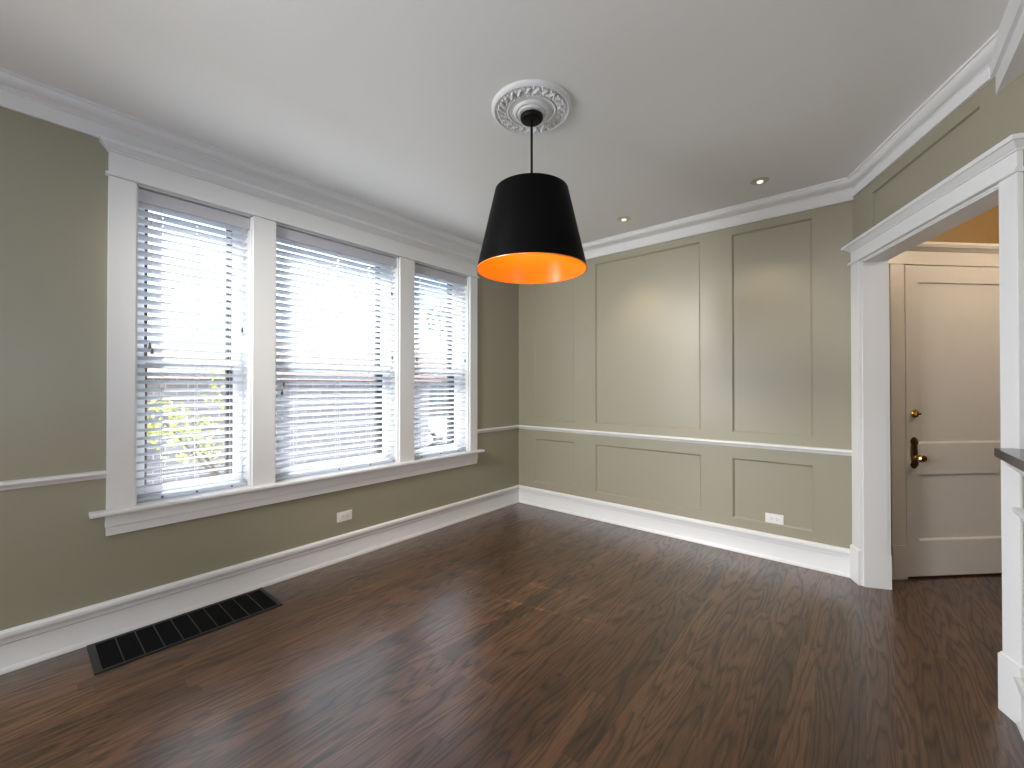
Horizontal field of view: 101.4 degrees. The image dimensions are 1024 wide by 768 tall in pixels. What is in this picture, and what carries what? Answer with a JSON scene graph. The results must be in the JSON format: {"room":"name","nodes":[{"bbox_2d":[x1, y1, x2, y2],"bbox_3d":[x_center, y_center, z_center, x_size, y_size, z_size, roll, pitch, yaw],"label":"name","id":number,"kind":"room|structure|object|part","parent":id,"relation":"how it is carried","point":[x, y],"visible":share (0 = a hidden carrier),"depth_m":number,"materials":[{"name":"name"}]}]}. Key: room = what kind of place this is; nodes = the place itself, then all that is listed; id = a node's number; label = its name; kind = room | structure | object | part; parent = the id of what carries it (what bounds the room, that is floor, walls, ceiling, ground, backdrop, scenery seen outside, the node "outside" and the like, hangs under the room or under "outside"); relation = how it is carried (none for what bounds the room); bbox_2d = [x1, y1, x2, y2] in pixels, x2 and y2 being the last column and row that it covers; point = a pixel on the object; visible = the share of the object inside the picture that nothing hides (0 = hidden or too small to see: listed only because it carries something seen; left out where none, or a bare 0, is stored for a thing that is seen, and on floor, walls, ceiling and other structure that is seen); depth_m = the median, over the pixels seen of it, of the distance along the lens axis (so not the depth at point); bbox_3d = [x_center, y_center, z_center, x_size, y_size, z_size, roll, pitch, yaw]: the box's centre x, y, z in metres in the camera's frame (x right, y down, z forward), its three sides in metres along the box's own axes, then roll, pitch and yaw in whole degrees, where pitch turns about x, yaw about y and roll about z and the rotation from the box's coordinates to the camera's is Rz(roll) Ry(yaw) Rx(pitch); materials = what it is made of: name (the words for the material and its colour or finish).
{"room":"dining room","nodes":[
{"label":"dining room","id":0,"kind":"room"},
{"bbox_2d":[0,107,518,630],"bbox_3d":[-2.223,-0.034,2.227,0.250,2.700,7.400,0,-1,40],"label":"wall","id":1,"kind":"structure","parent":0,"point":[55,559],"depth_m":2.10,"materials":[{"name":"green paint"}]},
{"bbox_2d":[0,470,106,490],"bbox_3d":[-3.264,0.457,0.770,0.030,0.042,3.637,0,-1,40],"label":"trim","id":2,"kind":"structure","parent":1,"relation":"attached to","point":[58,479],"depth_m":2.01,"materials":[{"name":"white paint"}]},
{"bbox_2d":[135,184,251,504],"bbox_3d":[-1.959,-0.202,2.565,0.280,1.760,0.564,0,-1,40],"label":"window","id":3,"kind":"structure","parent":1,"relation":"in","point":[248,309],"depth_m":2.69,"materials":[{"name":"white paint"}]},
{"bbox_3d":[-2.018,-0.205,2.615,0.035,1.728,0.538,0,-1,40],"label":"storm frame","id":4,"kind":"part","parent":3,"relation":"part of","materials":[{"name":"glass"}]},
{"bbox_3d":[-1.981,-0.594,2.586,0.032,0.951,0.538,0,-1,40],"label":"sash","id":5,"kind":"part","parent":3,"relation":"part of","materials":[{"name":"glass"}]},
{"bbox_3d":[-1.954,0.252,2.558,0.032,0.813,0.538,0,-1,40],"label":"sash","id":6,"kind":"part","parent":3,"relation":"part of","materials":[{"name":"glass"}]},
{"bbox_2d":[137,189,248,501],"bbox_3d":[-1.886,-0.210,2.503,0.071,1.716,0.538,0,-1,40],"label":"window blind","id":7,"kind":"object","parent":3,"relation":"attached to","point":[147,200],"visible":0.97,"depth_m":2.48,"materials":[{"name":"white plastic"}]},
{"bbox_3d":[-2.004,-0.621,2.321,0.002,0.785,0.002,0,0,-5],"label":"pull cord","id":8,"kind":"part","parent":7,"relation":"part of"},
{"bbox_3d":[-1.998,-0.606,2.329,0.002,0.815,0.002,0,0,-5],"label":"pull cord","id":9,"kind":"part","parent":7,"relation":"part of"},
{"bbox_3d":[-1.892,0.638,2.502,0.052,0.020,0.530,0,-1,40],"label":"rail","id":10,"kind":"part","parent":7,"relation":"part of","materials":[{"name":"white plastic"}]},
{"bbox_3d":[-1.715,-0.686,2.666,0.002,0.650,0.002,0,0,-5],"label":"pull cord","id":11,"kind":"part","parent":7,"relation":"part of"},
{"bbox_2d":[89,449,484,535],"bbox_3d":[-1.247,0.725,3.213,0.166,0.136,2.825,0,-1,40],"label":"trim","id":12,"kind":"structure","parent":1,"relation":"attached to","point":[164,511],"depth_m":2.70,"materials":[{"name":"white paint"}]},
{"bbox_2d":[99,135,478,509],"bbox_3d":[-1.214,-0.300,3.191,0.054,1.915,2.767,0,-1,40],"label":"trim","id":13,"kind":"structure","parent":1,"relation":"attached to","point":[129,165],"depth_m":2.69,"materials":[{"name":"white paint"}]},
{"bbox_2d":[275,223,398,475],"bbox_3d":[-1.378,-0.197,3.255,0.280,1.760,0.975,0,-1,40],"label":"window","id":14,"kind":"structure","parent":1,"relation":"in","point":[395,306],"depth_m":3.55,"materials":[{"name":"white paint"}]},
{"bbox_3d":[-1.400,-0.589,3.277,0.032,0.951,0.949,0,-1,40],"label":"sash","id":15,"kind":"part","parent":14,"relation":"part of","materials":[{"name":"glass"}]},
{"bbox_3d":[-1.373,0.257,3.248,0.032,0.813,0.949,0,-1,40],"label":"sash","id":16,"kind":"part","parent":14,"relation":"part of","materials":[{"name":"glass"}]},
{"bbox_2d":[275,226,396,480],"bbox_3d":[-1.304,-0.205,3.194,0.071,1.716,0.949,0,-1,40],"label":"window blind","id":17,"kind":"object","parent":14,"relation":"attached to","point":[283,235],"visible":0.95,"depth_m":3.14,"materials":[{"name":"white plastic"}]},
{"bbox_3d":[-1.560,-0.485,2.848,0.002,1.050,0.002,0,0,-5],"label":"pull cord","id":18,"kind":"part","parent":17,"relation":"part of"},
{"bbox_3d":[-1.310,0.643,3.193,0.052,0.020,0.941,0,-1,40],"label":"rail","id":19,"kind":"part","parent":17,"relation":"part of","materials":[{"name":"white plastic"}]},
{"bbox_3d":[-1.437,-0.200,3.305,0.035,1.728,0.949,0,-1,40],"label":"storm frame","id":20,"kind":"part","parent":14,"relation":"part of","materials":[{"name":"glass"}]},
{"bbox_2d":[337,510,351,522],"bbox_3d":[-1.262,0.997,3.160,0.009,0.072,0.118,0,-1,40],"label":"wall outlet","id":21,"kind":"object","parent":1,"relation":"attached to","point":[346,515],"visible":1,"depth_m":3.15,"materials":[{"name":"white plastic"}]},
{"bbox_2d":[341,513,348,518],"bbox_3d":[-1.260,0.997,3.159,0.004,0.034,0.068,0,-1,40],"label":"receptacle","id":22,"kind":"object","parent":21,"relation":"attached to","point":[343,515],"depth_m":3.16,"materials":[{"name":"white plastic"}]},
{"bbox_2d":[0,485,849,674],"bbox_3d":[-1.057,1.212,1.118,2.950,0.192,7.020,0,-1,40],"label":"baseboard","id":23,"kind":"structure","parent":1,"relation":"attached to","point":[27,644],"depth_m":2.95,"materials":[{"name":"white paint"}]},
{"bbox_2d":[414,262,468,454],"bbox_3d":[-0.752,-0.191,3.998,0.280,1.760,0.674,0,-1,40],"label":"window","id":24,"kind":"structure","parent":1,"relation":"in","point":[465,404],"depth_m":4.20,"materials":[{"name":"white paint"}]},
{"bbox_3d":[-0.812,-0.195,4.048,0.035,1.728,0.648,0,-1,40],"label":"storm frame","id":25,"kind":"part","parent":24,"relation":"part of","materials":[{"name":"glass"}]},
{"bbox_3d":[-0.748,0.262,3.990,0.032,0.813,0.648,0,-1,40],"label":"sash","id":26,"kind":"part","parent":24,"relation":"part of","materials":[{"name":"glass"}]},
{"bbox_3d":[-0.775,-0.584,4.019,0.032,0.951,0.648,0,-1,40],"label":"sash","id":27,"kind":"part","parent":24,"relation":"part of","materials":[{"name":"glass"}]},
{"bbox_2d":[414,264,466,457],"bbox_3d":[-0.679,-0.200,3.936,0.071,1.716,0.648,0,-1,40],"label":"window blind","id":28,"kind":"object","parent":24,"relation":"attached to","point":[425,272],"visible":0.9,"depth_m":3.95,"materials":[{"name":"white plastic"}]},
{"bbox_3d":[-0.685,0.648,3.935,0.052,0.020,0.640,0,-1,40],"label":"rail","id":29,"kind":"part","parent":28,"relation":"part of","materials":[{"name":"white plastic"}]},
{"bbox_2d":[0,0,1008,244],"bbox_3d":[1.854,-1.464,1.614,7.450,0.150,11.700,0,-1,40],"label":"ceiling","id":30,"kind":"structure","parent":0,"point":[678,106],"depth_m":1.90,"materials":[{"name":"paint"}]},
{"bbox_2d":[492,79,571,134],"bbox_3d":[0.098,-1.368,2.105,0.400,0.038,0.400,0,-1,40],"label":"ceiling medallion","id":31,"kind":"object","parent":30,"relation":"attached to","point":[549,98],"visible":0.95,"depth_m":2.05,"materials":[{"name":"paint"}]},
{"bbox_2d":[477,109,586,283],"bbox_3d":[0.099,-0.960,2.114,0.553,0.779,0.553,0,-1,40],"label":"pendant lamp","id":32,"kind":"object","parent":31,"relation":"hanging from","point":[532,236],"visible":1,"depth_m":1.94,"materials":[{"name":"black metal"}]},
{"bbox_3d":[0.099,-1.105,2.115,0.012,0.440,0.012,0,-1,40],"label":"rod","id":33,"kind":"part","parent":32,"relation":"part of","materials":[{"name":"black metal"}]},
{"bbox_3d":[0.099,-0.773,2.113,0.552,0.402,0.552,0,-1,40],"label":"lamp shade","id":34,"kind":"part","parent":32,"relation":"part of","materials":[{"name":"black fabric"}]},
{"bbox_2d":[617,216,630,221],"bbox_3d":[0.934,-1.367,3.492,0.112,0.015,0.112,0,-1,40],"label":"recessed light","id":35,"kind":"object","parent":30,"relation":"in","point":[624,218],"visible":1,"depth_m":3.48,"materials":[{"name":"silver metal"}]},
{"bbox_2d":[751,177,769,184],"bbox_3d":[1.685,-1.372,2.847,0.112,0.015,0.112,0,-1,40],"label":"recessed light","id":36,"kind":"object","parent":30,"relation":"in","point":[758,181],"visible":1,"depth_m":2.83,"materials":[{"name":"silver metal"}]},
{"bbox_2d":[0,502,1023,767],"bbox_3d":[1.854,1.371,1.594,7.450,0.120,11.700,0,-1,40],"label":"floor","id":37,"kind":"structure","parent":0,"point":[517,635],"depth_m":1.92,"materials":[{"name":"brown wood"}]},
{"bbox_2d":[86,588,282,674],"bbox_3d":[-1.748,1.313,2.298,0.324,0.006,0.800,0,-1,40],"label":"floor vent","id":38,"kind":"object","parent":37,"relation":"in","point":[107,654],"visible":1,"depth_m":2.23,"materials":[{"name":"metal"}]},
{"bbox_2d":[519,201,852,548],"bbox_3d":[1.180,-0.022,3.963,3.220,2.700,0.200,0,-1,40],"label":"wall","id":39,"kind":"structure","parent":0,"point":[742,333],"depth_m":3.48,"materials":[{"name":"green paint"}]},
{"bbox_2d":[477,425,851,455],"bbox_3d":[0.981,0.476,3.549,2.945,0.042,0.684,0,-1,40],"label":"trim","id":40,"kind":"structure","parent":39,"relation":"attached to","point":[845,452],"depth_m":3.54,"materials":[{"name":"white paint"}]},
{"bbox_2d":[765,513,783,524],"bbox_3d":[1.980,1.018,3.163,0.118,0.072,0.009,0,-1,40],"label":"wall outlet","id":41,"kind":"object","parent":39,"relation":"attached to","point":[769,517],"visible":1,"depth_m":3.16,"materials":[{"name":"white plastic"}]},
{"bbox_2d":[769,516,779,521],"bbox_3d":[1.979,1.018,3.162,0.068,0.034,0.004,0,-1,40],"label":"receptacle","id":42,"kind":"object","parent":41,"relation":"attached to","point":[771,518],"depth_m":3.16,"materials":[{"name":"white plastic"}]},
{"bbox_2d":[852,73,1023,239],"bbox_3d":[2.140,-0.036,1.981,0.120,2.700,1.800,0,0,16],"label":"wall","id":43,"kind":"structure","parent":0,"point":[987,118],"depth_m":2.03,"materials":[{"name":"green paint"}]},
{"bbox_2d":[0,30,998,259],"bbox_3d":[-0.828,-1.332,0.944,3.548,0.122,7.021,0,-1,40],"label":"trim","id":44,"kind":"structure","parent":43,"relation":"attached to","point":[21,94],"depth_m":2.52,"materials":[{"name":"white paint"}]},
{"bbox_2d":[861,187,998,589],"bbox_3d":[2.211,0.203,2.192,0.151,2.225,1.250,0,0,16],"label":"trim","id":45,"kind":"structure","parent":43,"relation":"attached to","point":[876,471],"depth_m":2.71,"materials":[{"name":"white paint"}]},
{"bbox_2d":[841,133,1023,722],"bbox_3d":[2.119,0.185,2.233,0.060,2.262,1.368,0,0,16],"label":"trim","id":46,"kind":"structure","parent":43,"relation":"attached to","point":[1001,166],"depth_m":1.68,"materials":[{"name":"white paint"}]},
{"bbox_2d":[990,0,1023,78],"bbox_3d":[0.126,-1.349,-0.511,0.050,0.110,5.923,0,-1,40],"label":"trim","id":47,"kind":"structure","parent":43,"relation":"attached to","point":[1014,9],"depth_m":1.56,"materials":[{"name":"white paint"}]},
{"bbox_2d":[996,9,1023,93],"bbox_3d":[0.168,-1.309,-0.568,0.160,0.190,5.892,0,-1,40],"label":"trim","id":48,"kind":"structure","parent":43,"relation":"attached to","point":[1011,67],"depth_m":1.58,"materials":[{"name":"white paint"}]},
{"bbox_2d":[919,205,998,267],"bbox_3d":[5.351,-0.027,3.160,5.760,2.700,0.120,0,0,-5],"label":"wall","id":49,"kind":"structure","parent":0,"point":[983,228],"depth_m":2.93,"materials":[{"name":"paint"}]},
{"bbox_2d":[889,241,998,579],"bbox_3d":[3.083,0.180,2.870,1.170,2.280,0.066,0,0,-5],"label":"trim","id":50,"kind":"structure","parent":49,"relation":"attached to","point":[925,253],"depth_m":2.84,"materials":[{"name":"white paint"}]},
{"bbox_2d":[904,265,1001,576],"bbox_3d":[3.095,0.248,2.858,0.832,2.116,0.090,0,0,-5],"label":"door","id":51,"kind":"structure","parent":49,"relation":"in","point":[953,418],"depth_m":2.89,"materials":[{"name":"white paint"}]},
{"bbox_3d":[2.737,0.498,2.812,0.054,0.054,0.064,0,0,-5],"label":"knob","id":52,"kind":"part","parent":51,"relation":"part of","materials":[{"name":"gold metal"}]},
{"bbox_2d":[908,573,1001,577],"bbox_3d":[3.092,1.316,2.889,0.844,0.010,0.013,0,0,-5],"label":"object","id":53,"kind":"structure","parent":49,"relation":"attached to","point":[986,573],"depth_m":2.88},
{"bbox_2d":[1022,476,1023,621],"bbox_3d":[0.911,0.788,0.269,0.120,1.028,3.452,0,-1,40],"label":"wall","id":54,"kind":"structure","parent":0,"point":[1022,476],"depth_m":1.60,"materials":[{"name":"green paint"}]},
{"bbox_2d":[994,448,1023,471],"bbox_3d":[0.911,0.256,0.229,0.325,0.033,3.485,0,-1,40],"label":"countertop","id":55,"kind":"structure","parent":54,"relation":"on","point":[1014,457],"depth_m":1.50,"materials":[{"name":"black stone"}]},
{"bbox_2d":[1005,462,1023,475],"bbox_3d":[0.850,0.306,0.325,0.042,0.062,3.452,0,-1,40],"label":"trim","id":56,"kind":"structure","parent":54,"relation":"attached to","point":[1019,471],"depth_m":1.56,"materials":[{"name":"white paint"}]},
{"bbox_2d":[1011,506,1023,520],"bbox_3d":[0.856,0.487,0.317,0.024,0.042,3.452,0,-1,40],"label":"trim","id":57,"kind":"structure","parent":54,"relation":"attached to","point":[1018,511],"depth_m":1.58,"materials":[{"name":"white paint"}]},
{"bbox_2d":[1013,676,1023,739],"bbox_3d":[0.856,1.206,0.313,0.026,0.192,3.452,0,-1,40],"label":"baseboard","id":58,"kind":"structure","parent":54,"relation":"attached to","point":[1019,681],"depth_m":1.58,"materials":[{"name":"white paint"}]},
{"label":"outside","id":59,"kind":"structure","parent":0,"visible":0},
{"bbox_2d":[429,415,446,445],"bbox_3d":[-16.536,2.478,31.780,59.720,0.100,100.000,0,-1,40],"label":"ground","id":60,"kind":"structure","parent":59,"point":[445,419],"depth_m":17.73,"materials":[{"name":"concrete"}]},
{"bbox_2d":[147,370,224,475],"bbox_3d":[-3.322,1.000,4.559,0.837,2.466,1.361,0,-1,40],"label":"leafy shrub","id":61,"kind":"object","parent":60,"relation":"on","point":[165,409],"visible":0.27,"depth_m":4.37,"materials":[{"name":"green plant"}]},
{"bbox_2d":[147,344,441,484],"bbox_3d":[-7.096,0.786,6.455,4.500,2.920,11.800,0,-1,40],"label":"brick garage","id":62,"kind":"structure","parent":60,"relation":"on","point":[175,401],"depth_m":7.22,"materials":[{"name":"white brick"}]},
{"bbox_2d":[276,341,446,415],"bbox_3d":[-7.693,-0.182,37.426,10.800,5.300,28.800,0,-1,40],"label":"house","id":63,"kind":"structure","parent":60,"relation":"on","point":[284,347],"depth_m":32.00,"materials":[{"name":"beige brick"}]},
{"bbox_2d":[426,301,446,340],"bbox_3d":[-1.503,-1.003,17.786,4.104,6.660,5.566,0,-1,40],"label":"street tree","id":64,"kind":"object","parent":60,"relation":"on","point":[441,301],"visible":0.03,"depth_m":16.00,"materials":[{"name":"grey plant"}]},
{"bbox_2d":[429,419,446,445],"bbox_3d":[-4.364,1.605,15.981,4.383,1.418,1.812,0,0,1],"label":"parked car","id":65,"kind":"object","parent":60,"relation":"on","point":[430,420],"visible":0.15,"depth_m":15.10,"materials":[{"name":"silver metal"}]}
]}

